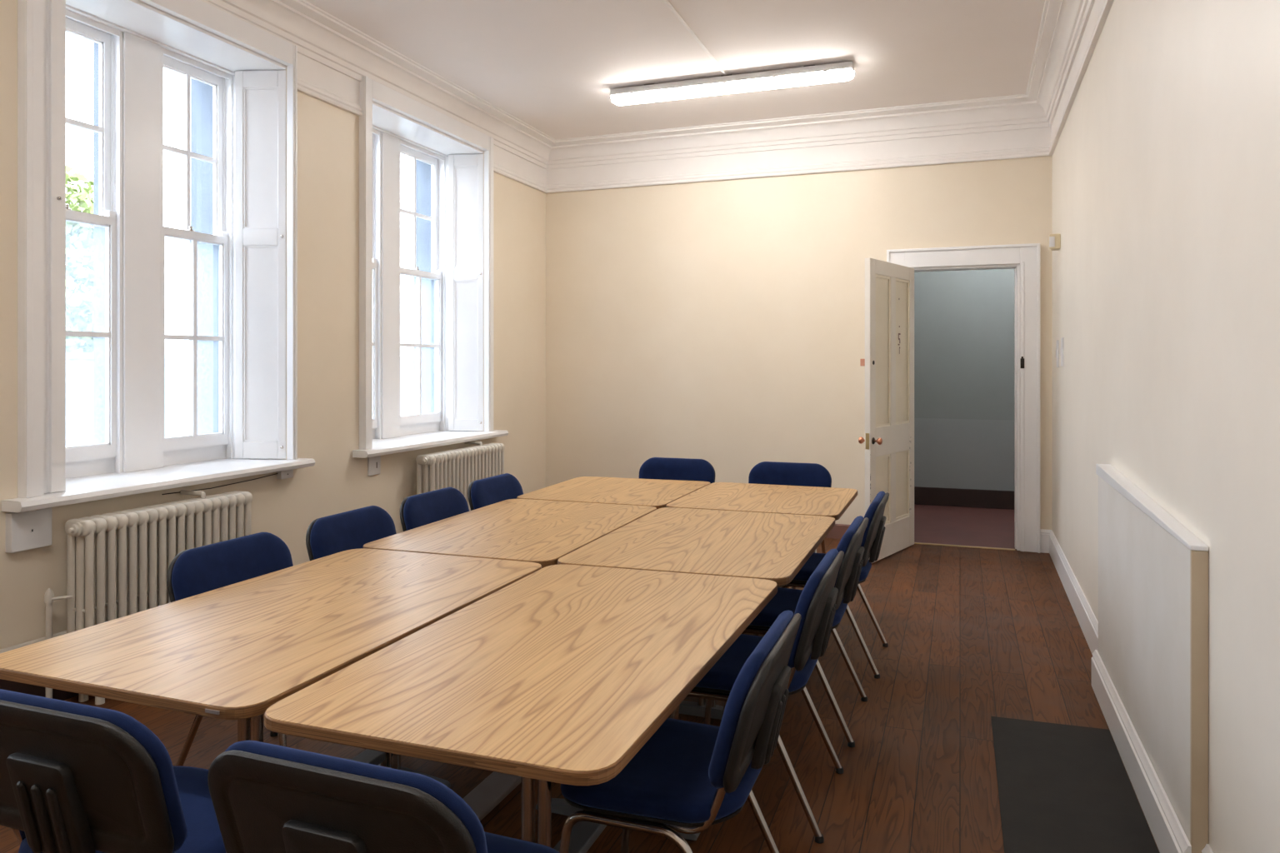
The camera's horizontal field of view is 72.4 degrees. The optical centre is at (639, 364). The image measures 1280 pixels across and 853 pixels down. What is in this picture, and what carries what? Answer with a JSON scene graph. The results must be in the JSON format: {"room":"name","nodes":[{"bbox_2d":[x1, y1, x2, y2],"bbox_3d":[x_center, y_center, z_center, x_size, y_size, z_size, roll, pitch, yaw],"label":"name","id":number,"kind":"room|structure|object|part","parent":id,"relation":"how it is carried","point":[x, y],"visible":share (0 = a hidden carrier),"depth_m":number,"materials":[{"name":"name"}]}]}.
{"room":"meeting room","nodes":[
{"label":"meeting room","id":0,"kind":"room"},
{"bbox_2d":[0,0,545,649],"bbox_3d":[-2.866,-0.305,4.084,0.650,3.610,9.900,0,0,20],"label":"wall","id":1,"kind":"structure","parent":0,"point":[337,482],"depth_m":5.53,"materials":[{"name":"beige paint"}]},
{"bbox_2d":[5,507,51,553],"bbox_3d":[-2.619,0.711,3.751,0.042,0.165,0.175,0,0,20],"label":"junction box","id":2,"kind":"object","parent":1,"relation":"attached to","point":[29,530],"visible":0.88,"depth_m":3.73,"materials":[{"name":"white plastic"}]},
{"bbox_2d":[0,630,66,654],"bbox_3d":[-3.350,1.183,1.716,0.025,0.061,4.880,0,0,20],"label":"pipe","id":3,"kind":"object","parent":1,"relation":"attached to","point":[2,651],"visible":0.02,"depth_m":3.73,"materials":[{"name":"metal"}]},
{"bbox_2d":[0,679,79,700],"bbox_3d":[-2.564,1.390,3.936,0.020,0.220,9.630,0,0,20],"label":"baseboard","id":4,"kind":"structure","parent":1,"relation":"attached to","point":[4,684],"depth_m":3.77,"materials":[{"name":"black wood"}]},
{"bbox_2d":[1,0,314,512],"bbox_3d":[-2.573,-0.641,4.559,0.674,2.517,1.755,0,0,20],"label":"window","id":5,"kind":"structure","parent":1,"relation":"in","point":[136,39],"depth_m":4.69,"materials":[{"name":"white paint"}]},
{"bbox_2d":[45,0,48,492],"bbox_3d":[-2.731,-0.594,3.970,0.032,2.320,0.333,0,0,-43],"label":"shutter","id":6,"kind":"object","parent":5,"relation":"attached to","point":[47,1],"depth_m":3.85,"materials":[{"name":"white paint"}]},
{"bbox_3d":[-2.890,-1.226,4.377,0.040,1.013,0.511,0,0,20],"label":"sash","id":7,"kind":"part","parent":5,"relation":"part of","materials":[{"name":"white paint"}]},
{"bbox_3d":[-2.843,-0.140,4.360,0.040,1.250,0.511,0,0,20],"label":"sash","id":8,"kind":"part","parent":5,"relation":"part of","materials":[{"name":"white paint"}]},
{"bbox_3d":[-2.767,-0.600,4.726,0.194,2.360,1.375,0,0,20],"label":"frame","id":9,"kind":"part","parent":5,"relation":"part of","materials":[{"name":"white paint"}]},
{"bbox_3d":[-2.507,0.594,4.535,0.534,0.047,1.755,0,0,20],"label":"sill","id":10,"kind":"part","parent":5,"relation":"part of","materials":[{"name":"white paint"}]},
{"bbox_3d":[-2.633,-1.226,5.079,0.040,1.013,0.506,0,0,20],"label":"sash","id":11,"kind":"part","parent":5,"relation":"part of","materials":[{"name":"white paint"}]},
{"bbox_3d":[-2.586,-0.140,5.062,0.040,1.250,0.506,0,0,20],"label":"sash","id":12,"kind":"part","parent":5,"relation":"part of","materials":[{"name":"white paint"}]},
{"bbox_2d":[235,70,285,459],"bbox_3d":[-2.266,-0.594,5.236,0.311,2.320,0.032,0,0,2],"label":"shutter","id":13,"kind":"object","parent":5,"relation":"attached to","point":[260,95],"depth_m":5.23,"materials":[{"name":"white paint"}]},
{"bbox_3d":[-2.266,-0.594,5.238,0.211,2.120,0.028,0,0,2],"label":"panel","id":14,"kind":"part","parent":5,"relation":"part of","materials":[{"name":"white paint"}]},
{"bbox_2d":[161,473,278,494],"bbox_3d":[-2.260,0.653,4.767,0.007,0.028,0.800,0,0,20],"label":"cable","id":15,"kind":"object","parent":1,"relation":"attached to","point":[276,473],"visible":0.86,"depth_m":4.76,"materials":[{"name":"plastic"}]},
{"bbox_2d":[276,469,293,479],"bbox_3d":[-2.100,0.651,5.177,0.037,0.052,0.100,0,0,20],"label":"box","id":16,"kind":"object","parent":1,"relation":"attached to","point":[288,473],"visible":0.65,"depth_m":5.16,"materials":[{"name":"white plastic"}]},
{"bbox_2d":[367,455,380,475],"bbox_3d":[-1.817,0.693,5.981,0.016,0.130,0.125,0,0,20],"label":"wall plate","id":17,"kind":"object","parent":1,"relation":"attached to","point":[373,462],"visible":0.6,"depth_m":5.97,"materials":[{"name":"white plastic"}]},
{"bbox_2d":[352,75,508,458],"bbox_3d":[-1.774,-0.651,6.744,0.674,2.537,1.903,0,0,20],"label":"window","id":18,"kind":"structure","parent":1,"relation":"in","point":[409,127],"depth_m":7.11,"materials":[{"name":"white paint"}]},
{"bbox_3d":[-2.095,-0.140,6.405,0.040,1.250,0.526,0,0,20],"label":"sash","id":19,"kind":"part","parent":18,"relation":"part of","materials":[{"name":"white paint"}]},
{"bbox_3d":[-1.996,-0.610,6.835,0.194,2.380,1.525,0,0,20],"label":"frame","id":20,"kind":"part","parent":18,"relation":"part of","materials":[{"name":"white paint"}]},
{"bbox_3d":[-1.861,-1.236,7.190,0.040,1.033,0.651,0,0,20],"label":"sash","id":21,"kind":"part","parent":18,"relation":"part of","materials":[{"name":"white paint"}]},
{"bbox_3d":[-1.814,-0.140,7.173,0.040,1.250,0.651,0,0,20],"label":"sash","id":22,"kind":"part","parent":18,"relation":"part of","materials":[{"name":"white paint"}]},
{"bbox_3d":[-1.708,0.594,6.720,0.534,0.047,1.903,0,0,20],"label":"sill","id":23,"kind":"part","parent":18,"relation":"part of","materials":[{"name":"white paint"}]},
{"bbox_2d":[448,154,483,431],"bbox_3d":[-1.471,-0.604,7.405,0.306,2.340,0.032,0,0,6],"label":"shutter","id":24,"kind":"object","parent":18,"relation":"attached to","point":[465,171],"depth_m":7.40,"materials":[{"name":"white paint"}]},
{"bbox_3d":[-1.471,-0.604,7.407,0.206,2.140,0.028,0,0,6],"label":"panel","id":25,"kind":"part","parent":18,"relation":"part of","materials":[{"name":"white paint"}]},
{"bbox_2d":[0,505,1159,852],"bbox_3d":[0.673,1.550,3.906,7.420,0.100,12.000,0,0,20],"label":"floor","id":26,"kind":"structure","parent":0,"point":[972,636],"depth_m":3.74,"materials":[{"name":"brown wood"}]},
{"bbox_2d":[0,689,226,852],"bbox_3d":[-1.097,1.082,1.965,0.555,0.836,0.558,0,0,20],"label":"chair","id":27,"kind":"object","parent":26,"relation":"on","point":[75,777],"visible":0.87,"depth_m":1.71,"materials":[{"name":"blue fabric"}]},
{"bbox_3d":[-1.082,1.053,2.004,0.500,0.069,0.475,0,0,20],"label":"seat","id":28,"kind":"part","parent":27,"relation":"part of","materials":[{"name":"blue fabric"}]},
{"bbox_2d":[44,490,252,704],"bbox_3d":[-2.346,1.074,4.226,0.222,0.852,1.044,0,0,20],"label":"radiator","id":29,"kind":"object","parent":26,"relation":"on","point":[118,562],"visible":0.46,"depth_m":4.00,"materials":[{"name":"metal"}]},
{"bbox_2d":[51,595,72,600],"bbox_3d":[-2.509,1.015,3.795,0.075,0.014,0.014,0,0,-38],"label":"pipe","id":30,"kind":"object","parent":29,"relation":"attached to","point":[69,597],"depth_m":3.79,"materials":[{"name":"metal"}]},
{"bbox_2d":[166,532,293,766],"bbox_3d":[-1.324,1.082,3.210,0.558,0.836,0.555,0,0,20],"label":"chair","id":31,"kind":"object","parent":26,"relation":"on","point":[197,571],"visible":0.24,"depth_m":3.21,"materials":[{"name":"blue fabric"}]},
{"bbox_3d":[-1.503,1.287,3.022,0.321,0.412,0.027,0,0,18],"label":"leg","id":32,"kind":"part","parent":31,"relation":"part of","materials":[{"name":"silver metal"}]},
{"bbox_3d":[-1.512,0.819,3.279,0.120,0.309,0.555,0,0,20],"label":"backrest","id":33,"kind":"part","parent":31,"relation":"part of","materials":[{"name":"blue fabric"}]},
{"bbox_3d":[-1.251,1.285,2.931,0.217,0.409,0.031,0,0,23],"label":"leg","id":34,"kind":"part","parent":31,"relation":"part of","materials":[{"name":"silver metal"}]},
{"bbox_2d":[0,548,541,788],"bbox_3d":[-1.054,1.140,2.848,0.921,0.720,1.553,0,0,20],"label":"meeting table","id":35,"kind":"object","parent":26,"relation":"on","point":[233,652],"visible":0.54,"depth_m":2.52,"materials":[{"name":"brown wood"}]},
{"bbox_3d":[-1.145,1.147,2.529,0.035,0.616,0.034,0,0,20],"label":"leg","id":36,"kind":"part","parent":35,"relation":"part of","materials":[{"name":"brown wood"}]},
{"bbox_3d":[-1.102,1.147,2.514,0.035,0.616,0.034,0,0,20],"label":"leg","id":37,"kind":"part","parent":35,"relation":"part of","materials":[{"name":"brown wood"}]},
{"bbox_3d":[-0.918,1.147,3.149,0.035,0.616,0.034,0,0,20],"label":"leg","id":38,"kind":"part","parent":35,"relation":"part of","materials":[{"name":"brown wood"}]},
{"bbox_3d":[-0.875,1.147,3.133,0.035,0.616,0.034,0,0,20],"label":"leg","id":39,"kind":"part","parent":35,"relation":"part of","materials":[{"name":"brown wood"}]},
{"bbox_2d":[305,505,396,560],"bbox_3d":[-1.087,1.082,3.858,0.558,0.836,0.555,0,0,20],"label":"chair","id":40,"kind":"object","parent":26,"relation":"on","point":[332,534],"visible":0.2,"depth_m":3.87,"materials":[{"name":"blue fabric"}]},
{"bbox_2d":[207,740,559,852],"bbox_3d":[-0.438,1.082,1.705,0.555,0.836,0.558,0,0,21],"label":"chair","id":41,"kind":"object","parent":26,"relation":"on","point":[266,797],"visible":1,"depth_m":1.46,"materials":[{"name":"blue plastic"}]},
{"bbox_3d":[-0.423,1.053,1.743,0.500,0.069,0.475,0,0,21],"label":"seat","id":42,"kind":"part","parent":41,"relation":"part of","materials":[{"name":"blue fabric"}]},
{"bbox_2d":[400,487,469,531],"bbox_3d":[-0.860,1.082,4.478,0.558,0.836,0.555,0,0,20],"label":"chair","id":43,"kind":"object","parent":26,"relation":"on","point":[419,510],"visible":0.21,"depth_m":4.49,"materials":[{"name":"blue fabric"}]},
{"bbox_2d":[415,441,504,511],"bbox_3d":[-1.419,1.062,6.759,0.222,0.876,1.160,0,0,20],"label":"radiator","id":44,"kind":"object","parent":26,"relation":"on","point":[455,468],"visible":0.48,"depth_m":6.63,"materials":[{"name":"metal"}]},
{"bbox_2d":[463,771,521,821],"bbox_3d":[-0.082,1.489,4.236,0.115,0.022,3.300,0,0,20],"label":"floor trunking","id":45,"kind":"structure","parent":26,"relation":"on","point":[490,792],"depth_m":3.02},
{"bbox_2d":[467,473,523,510],"bbox_3d":[-0.642,1.082,5.074,0.558,0.836,0.555,0,0,20],"label":"chair","id":46,"kind":"object","parent":26,"relation":"on","point":[489,491],"visible":0.2,"depth_m":5.08,"materials":[{"name":"blue fabric"}]},
{"bbox_2d":[363,499,656,568],"bbox_3d":[-0.555,1.140,4.260,0.928,0.720,1.434,0,0,20],"label":"meeting table","id":47,"kind":"object","parent":26,"relation":"on","point":[541,532],"visible":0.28,"depth_m":4.08,"materials":[{"name":"brown wood"}]},
{"bbox_2d":[264,565,777,852],"bbox_3d":[-0.188,1.140,2.549,0.893,0.720,1.610,0,0,20],"label":"meeting table","id":48,"kind":"object","parent":26,"relation":"on","point":[561,674],"visible":0.84,"depth_m":2.19,"materials":[{"name":"brown wood"}]},
{"bbox_3d":[-0.284,1.147,2.226,0.035,0.616,0.034,0,0,20],"label":"leg","id":49,"kind":"part","parent":48,"relation":"part of","materials":[{"name":"brown wood"}]},
{"bbox_3d":[-0.241,1.147,2.210,0.035,0.616,0.034,0,0,20],"label":"leg","id":50,"kind":"part","parent":48,"relation":"part of","materials":[{"name":"brown wood"}]},
{"bbox_2d":[516,476,710,509],"bbox_3d":[-0.140,1.140,5.451,0.938,0.720,1.072,0,0,20],"label":"meeting table","id":51,"kind":"object","parent":26,"relation":"on","point":[657,493],"visible":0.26,"depth_m":5.33,"materials":[{"name":"brown wood"}]},
{"bbox_2d":[638,457,715,483],"bbox_3d":[0.184,1.082,5.945,0.555,0.836,0.558,0,0,20],"label":"chair","id":52,"kind":"object","parent":26,"relation":"on","point":[660,468],"visible":0.17,"depth_m":6.13,"materials":[{"name":"blue fabric"}]},
{"bbox_2d":[559,610,801,852],"bbox_3d":[0.110,1.082,2.276,0.558,0.836,0.555,0,0,20],"label":"chair","id":53,"kind":"object","parent":26,"relation":"on","point":[688,777],"visible":0.91,"depth_m":2.10,"materials":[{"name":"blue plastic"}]},
{"bbox_3d":[-0.127,1.285,2.106,0.216,0.409,0.035,0,0,20],"label":"leg","id":54,"kind":"part","parent":53,"relation":"part of","materials":[{"name":"silver metal"}]},
{"bbox_3d":[0.037,1.285,2.555,0.217,0.409,0.031,0,0,23],"label":"leg","id":55,"kind":"part","parent":53,"relation":"part of","materials":[{"name":"silver metal"}]},
{"bbox_3d":[0.125,1.287,2.016,0.321,0.412,0.027,0,0,22],"label":"leg","id":56,"kind":"part","parent":53,"relation":"part of","materials":[{"name":"silver metal"}]},
{"bbox_3d":[0.071,1.053,2.290,0.475,0.069,0.500,0,0,20],"label":"seat","id":57,"kind":"part","parent":53,"relation":"part of","materials":[{"name":"blue fabric"}]},
{"bbox_3d":[0.298,0.819,2.207,0.120,0.309,0.555,0,0,20],"label":"backrest","id":58,"kind":"part","parent":53,"relation":"part of","materials":[{"name":"blue fabric"}]},
{"bbox_3d":[0.290,1.287,2.465,0.321,0.412,0.027,0,0,18],"label":"leg","id":59,"kind":"part","parent":53,"relation":"part of","materials":[{"name":"silver metal"}]},
{"bbox_2d":[557,507,834,719],"bbox_3d":[0.322,1.140,3.959,0.940,0.720,1.422,0,0,20],"label":"meeting table","id":60,"kind":"object","parent":26,"relation":"on","point":[775,547],"visible":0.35,"depth_m":3.76,"materials":[{"name":"brown wood"}]},
{"bbox_3d":[0.262,1.147,3.720,0.035,0.616,0.034,0,0,20],"label":"leg","id":61,"kind":"part","parent":60,"relation":"part of","materials":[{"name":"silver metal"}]},
{"bbox_3d":[0.305,1.147,3.705,0.035,0.616,0.034,0,0,20],"label":"leg","id":62,"kind":"part","parent":60,"relation":"part of","materials":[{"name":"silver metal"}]},
{"bbox_2d":[670,549,844,844],"bbox_3d":[0.410,1.082,3.066,0.558,0.836,0.555,0,0,20],"label":"chair","id":63,"kind":"object","parent":26,"relation":"on","point":[816,605],"visible":0.63,"depth_m":2.88,"materials":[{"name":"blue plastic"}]},
{"bbox_3d":[0.174,1.285,2.900,0.217,0.409,0.031,0,0,17],"label":"leg","id":64,"kind":"part","parent":63,"relation":"part of","materials":[{"name":"silver metal"}]},
{"bbox_3d":[0.337,1.285,3.345,0.217,0.409,0.031,0,0,23],"label":"leg","id":65,"kind":"part","parent":63,"relation":"part of","materials":[{"name":"silver metal"}]},
{"bbox_3d":[0.371,1.053,3.080,0.475,0.069,0.500,0,0,20],"label":"seat","id":66,"kind":"part","parent":63,"relation":"part of","materials":[{"name":"blue fabric"}]},
{"bbox_3d":[0.425,1.287,2.806,0.321,0.412,0.027,0,0,22],"label":"leg","id":67,"kind":"part","parent":63,"relation":"part of","materials":[{"name":"silver metal"}]},
{"bbox_3d":[0.598,0.819,2.997,0.120,0.309,0.555,0,0,20],"label":"backrest","id":68,"kind":"part","parent":63,"relation":"part of","materials":[{"name":"blue fabric"}]},
{"bbox_3d":[0.589,1.287,3.255,0.321,0.412,0.027,0,0,18],"label":"leg","id":69,"kind":"part","parent":63,"relation":"part of","materials":[{"name":"silver metal"}]},
{"bbox_2d":[665,482,857,588],"bbox_3d":[0.749,1.140,5.134,0.942,0.720,1.064,0,0,20],"label":"meeting table","id":70,"kind":"object","parent":26,"relation":"on","point":[833,502],"visible":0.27,"depth_m":5.04,"materials":[{"name":"brown wood"}]},
{"bbox_2d":[748,461,831,553],"bbox_3d":[0.931,1.082,5.672,0.555,0.836,0.558,0,0,20],"label":"chair","id":71,"kind":"object","parent":26,"relation":"on","point":[764,472],"visible":0.17,"depth_m":5.85,"materials":[{"name":"blue fabric"}]},
{"bbox_3d":[0.999,0.819,5.860,0.555,0.309,0.120,0,0,20],"label":"backrest","id":72,"kind":"part","parent":71,"relation":"part of","materials":[{"name":"blue fabric"}]},
{"bbox_3d":[1.191,1.287,5.687,0.027,0.412,0.321,0,0,22],"label":"leg","id":73,"kind":"part","parent":71,"relation":"part of","materials":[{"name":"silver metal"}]},
{"bbox_2d":[721,515,868,747],"bbox_3d":[0.676,1.082,3.751,0.558,0.836,0.555,0,0,20],"label":"chair","id":74,"kind":"object","parent":26,"relation":"on","point":[847,578],"visible":0.47,"depth_m":3.58,"materials":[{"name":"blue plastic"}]},
{"bbox_3d":[0.439,1.285,3.581,0.216,0.409,0.035,0,0,20],"label":"leg","id":75,"kind":"part","parent":74,"relation":"part of","materials":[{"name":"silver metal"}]},
{"bbox_3d":[0.638,1.053,3.765,0.475,0.069,0.500,0,0,20],"label":"seat","id":76,"kind":"part","parent":74,"relation":"part of","materials":[{"name":"blue fabric"}]},
{"bbox_3d":[0.692,1.287,3.491,0.321,0.412,0.027,0,0,22],"label":"leg","id":77,"kind":"part","parent":74,"relation":"part of","materials":[{"name":"silver metal"}]},
{"bbox_3d":[0.856,1.287,3.940,0.321,0.412,0.027,0,0,18],"label":"leg","id":78,"kind":"part","parent":74,"relation":"part of","materials":[{"name":"silver metal"}]},
{"bbox_3d":[0.864,0.819,3.682,0.120,0.309,0.555,0,0,20],"label":"backrest","id":79,"kind":"part","parent":74,"relation":"part of","materials":[{"name":"blue fabric"}]},
{"bbox_2d":[778,491,889,679],"bbox_3d":[0.980,1.082,4.497,0.558,0.836,0.555,0,0,20],"label":"chair","id":80,"kind":"object","parent":26,"relation":"on","point":[873,535],"visible":0.49,"depth_m":4.31,"materials":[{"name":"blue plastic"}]},
{"bbox_3d":[0.744,1.285,4.331,0.217,0.409,0.031,0,0,17],"label":"leg","id":81,"kind":"part","parent":80,"relation":"part of","materials":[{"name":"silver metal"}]},
{"bbox_3d":[0.941,1.053,4.511,0.475,0.069,0.500,0,0,20],"label":"seat","id":82,"kind":"part","parent":80,"relation":"part of","materials":[{"name":"blue fabric"}]},
{"bbox_3d":[0.995,1.287,4.237,0.321,0.412,0.027,0,0,22],"label":"leg","id":83,"kind":"part","parent":80,"relation":"part of","materials":[{"name":"silver metal"}]},
{"bbox_3d":[1.159,1.287,4.686,0.321,0.412,0.027,0,0,18],"label":"leg","id":84,"kind":"part","parent":80,"relation":"part of","materials":[{"name":"silver metal"}]},
{"bbox_3d":[1.167,0.819,4.429,0.120,0.309,0.555,0,0,20],"label":"backrest","id":85,"kind":"part","parent":80,"relation":"part of","materials":[{"name":"blue fabric"}]},
{"bbox_2d":[914,542,1014,550],"bbox_3d":[2.640,1.497,7.190,0.817,0.006,0.042,0,0,20],"label":"threshold strip","id":86,"kind":"object","parent":26,"relation":"on","point":[914,542],"visible":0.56,"depth_m":7.17,"materials":[{"name":"gold metal"}]},
{"bbox_2d":[990,716,1159,852],"bbox_3d":[1.378,1.498,2.754,0.448,0.004,1.920,0,0,20],"label":"hearth slab","id":87,"kind":"object","parent":26,"relation":"on","point":[1062,788],"visible":1,"depth_m":3.06,"materials":[{"name":"stone"}]},
{"bbox_2d":[305,0,1044,139],"bbox_3d":[-0.673,-2.160,3.281,5.320,0.100,9.900,0,0,20],"label":"ceiling","id":88,"kind":"structure","parent":0,"point":[553,66],"depth_m":5.88,"materials":[{"name":"paint"}]},
{"bbox_2d":[663,0,726,74],"bbox_3d":[-0.271,-2.104,3.917,0.020,0.020,5.170,0,0,20],"label":"conduit","id":89,"kind":"object","parent":88,"relation":"attached to","point":[666,2],"visible":1,"depth_m":5.58,"materials":[{"name":"white paint"}]},
{"bbox_2d":[610,61,855,105],"bbox_3d":[0.642,-2.050,6.410,1.836,0.120,0.172,0,0,20],"label":"fluorescent light","id":90,"kind":"object","parent":88,"relation":"attached to","point":[838,72],"visible":1,"depth_m":6.33,"materials":[{"name":"plastic"}]},
{"bbox_2d":[545,155,1051,529],"bbox_3d":[1.302,-0.305,7.749,4.680,3.610,0.150,0,0,20],"label":"wall","id":91,"kind":"structure","parent":0,"point":[721,323],"depth_m":7.82,"materials":[{"name":"beige paint"}]},
{"bbox_2d":[825,524,849,539],"bbox_3d":[0.576,1.438,7.926,3.175,0.125,0.018,0,0,20],"label":"baseboard","id":92,"kind":"structure","parent":91,"relation":"attached to","point":[838,531],"depth_m":7.50,"materials":[{"name":"brown wood"}]},
{"bbox_2d":[858,257,914,563],"bbox_3d":[1.974,0.349,6.877,0.180,2.278,0.931,0,0,37],"label":"door","id":93,"kind":"structure","parent":91,"relation":"in","point":[888,362],"depth_m":6.82,"materials":[{"name":"wood"}]},
{"bbox_3d":[1.681,0.575,6.586,0.068,0.054,0.054,0,0,37],"label":"knob","id":94,"kind":"part","parent":93,"relation":"part of","materials":[{"name":"orange metal"}]},
{"bbox_3d":[1.692,0.575,6.508,0.028,0.120,0.002,0,0,37],"label":"latch plate","id":95,"kind":"part","parent":93,"relation":"part of","materials":[{"name":"gold metal"}]},
{"bbox_3d":[1.770,0.575,6.518,0.068,0.054,0.054,0,0,37],"label":"knob","id":96,"kind":"part","parent":93,"relation":"part of","materials":[{"name":"orange metal"}]},
{"bbox_3d":[1.848,0.970,6.712,0.032,0.540,0.303,0,0,37],"label":"panel","id":97,"kind":"part","parent":93,"relation":"part of","materials":[{"name":"white wood"}]},
{"bbox_3d":[1.848,-0.100,6.712,0.032,1.160,0.303,0,0,37],"label":"panel","id":98,"kind":"part","parent":93,"relation":"part of","materials":[{"name":"white wood"}]},
{"bbox_3d":[2.094,0.970,7.032,0.032,0.540,0.303,0,0,37],"label":"panel","id":99,"kind":"part","parent":93,"relation":"part of","materials":[{"name":"white wood"}]},
{"bbox_3d":[2.094,-0.100,7.032,0.032,1.160,0.303,0,0,37],"label":"panel","id":100,"kind":"part","parent":93,"relation":"part of","materials":[{"name":"white wood"}]},
{"bbox_2d":[886,243,1039,553],"bbox_3d":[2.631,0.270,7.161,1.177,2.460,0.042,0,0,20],"label":"trim","id":101,"kind":"structure","parent":91,"relation":"attached to","point":[1027,256],"depth_m":6.99,"materials":[{"name":"white paint"}]},
{"bbox_2d":[1020,356,1024,368],"bbox_3d":[3.057,-0.013,6.990,0.029,0.095,0.002,0,0,20],"label":"strike plate","id":102,"kind":"object","parent":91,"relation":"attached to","point":[1022,358],"visible":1,"depth_m":6.99,"materials":[{"name":"metal"}]},
{"bbox_2d":[914,269,1014,490],"bbox_3d":[3.290,-0.150,9.283,6.200,3.300,0.103,0,0,20],"label":"wall","id":103,"kind":"structure","parent":0,"point":[964,320],"depth_m":9.19,"materials":[{"name":"grey paint"}]},
{"bbox_2d":[914,486,1014,509],"bbox_3d":[3.268,1.405,9.223,6.200,0.190,0.025,0,0,20],"label":"baseboard","id":104,"kind":"structure","parent":103,"relation":"attached to","point":[993,499],"depth_m":9.16,"materials":[{"name":"black wood"}]},
{"bbox_2d":[1051,0,1279,852],"bbox_3d":[1.656,-0.305,2.349,0.304,3.610,9.750,0,0,20],"label":"wall","id":105,"kind":"structure","parent":0,"point":[1166,156],"depth_m":2.58,"materials":[{"name":"paint"}]},
{"bbox_2d":[200,0,1094,169],"bbox_3d":[-0.477,-1.998,3.183,4.457,0.227,9.650,0,0,20],"label":"trim","id":106,"kind":"structure","parent":105,"relation":"attached to","point":[318,36],"depth_m":7.03,"materials":[{"name":"white paint"}]},
{"bbox_2d":[297,0,1114,193],"bbox_3d":[-0.477,-1.770,3.183,4.457,0.231,9.650,0,0,20],"label":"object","id":107,"kind":"structure","parent":105,"relation":"attached to","point":[316,80],"depth_m":7.42,"materials":[{"name":"white paint"}]},
{"bbox_2d":[1048,233,1060,250],"bbox_3d":[3.009,-0.885,6.352,0.076,0.110,0.112,0,0,20],"label":"sensor","id":108,"kind":"object","parent":105,"relation":"attached to","point":[1054,240],"visible":1,"depth_m":6.30,"materials":[{"name":"beige plastic"}]},
{"bbox_2d":[1055,340,1059,367],"bbox_3d":[3.083,-0.075,6.464,0.016,0.200,0.090,0,0,20],"label":"light switch","id":109,"kind":"object","parent":105,"relation":"attached to","point":[1057,341],"visible":1,"depth_m":6.42,"materials":[{"name":"white plastic"}]},
{"bbox_2d":[1060,337,1063,366],"bbox_3d":[2.960,-0.085,6.137,0.016,0.200,0.090,0,0,20],"label":"light switch","id":110,"kind":"object","parent":105,"relation":"attached to","point":[1062,338],"visible":1,"depth_m":6.10,"materials":[{"name":"white plastic"}]},
{"bbox_2d":[1040,529,1213,852],"bbox_3d":[1.533,1.409,2.447,0.086,0.182,9.650,0,0,21],"label":"baseboard","id":111,"kind":"structure","parent":105,"relation":"attached to","point":[1088,623],"depth_m":5.33,"materials":[{"name":"white paint"}]},
{"bbox_2d":[1091,464,1208,852],"bbox_3d":[1.842,0.983,3.239,0.081,1.035,1.778,0,0,20],"label":"panel","id":112,"kind":"object","parent":105,"relation":"attached to","point":[1150,665],"visible":1,"depth_m":2.88,"materials":[{"name":"paint"}]},
{"bbox_3d":[1.815,1.416,3.249,0.024,0.168,1.770,0,0,20],"label":"skirting","id":113,"kind":"part","parent":112,"relation":"part of","materials":[{"name":"white paint"}]},
{"label":"outside","id":114,"kind":"structure","parent":0,"visible":0},
{"bbox_3d":[-26.850,2.350,20.473,55.500,0.100,100.000,0,0,20],"label":"ground","id":115,"kind":"structure","parent":114,"visible":0},
{"bbox_2d":[65,165,93,352],"bbox_3d":[-7.308,-0.120,10.822,2.072,4.845,2.076,0,0,20],"label":"tree","id":116,"kind":"object","parent":115,"relation":"on","point":[79,237],"visible":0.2,"depth_m":10.55,"materials":[{"name":"green plant"}]},
{"bbox_2d":[65,352,413,446],"bbox_3d":[-5.047,1.090,11.963,0.380,2.420,25.000,0,0,20],"label":"wall","id":117,"kind":"structure","parent":115,"relation":"on","point":[79,366],"depth_m":10.21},
{"bbox_2d":[93,42,434,444],"bbox_3d":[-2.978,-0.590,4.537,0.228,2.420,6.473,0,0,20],"label":"building","id":118,"kind":"structure","parent":115,"relation":"on","point":[201,92],"depth_m":5.31,"materials":[{"name":"white"}]}
]}

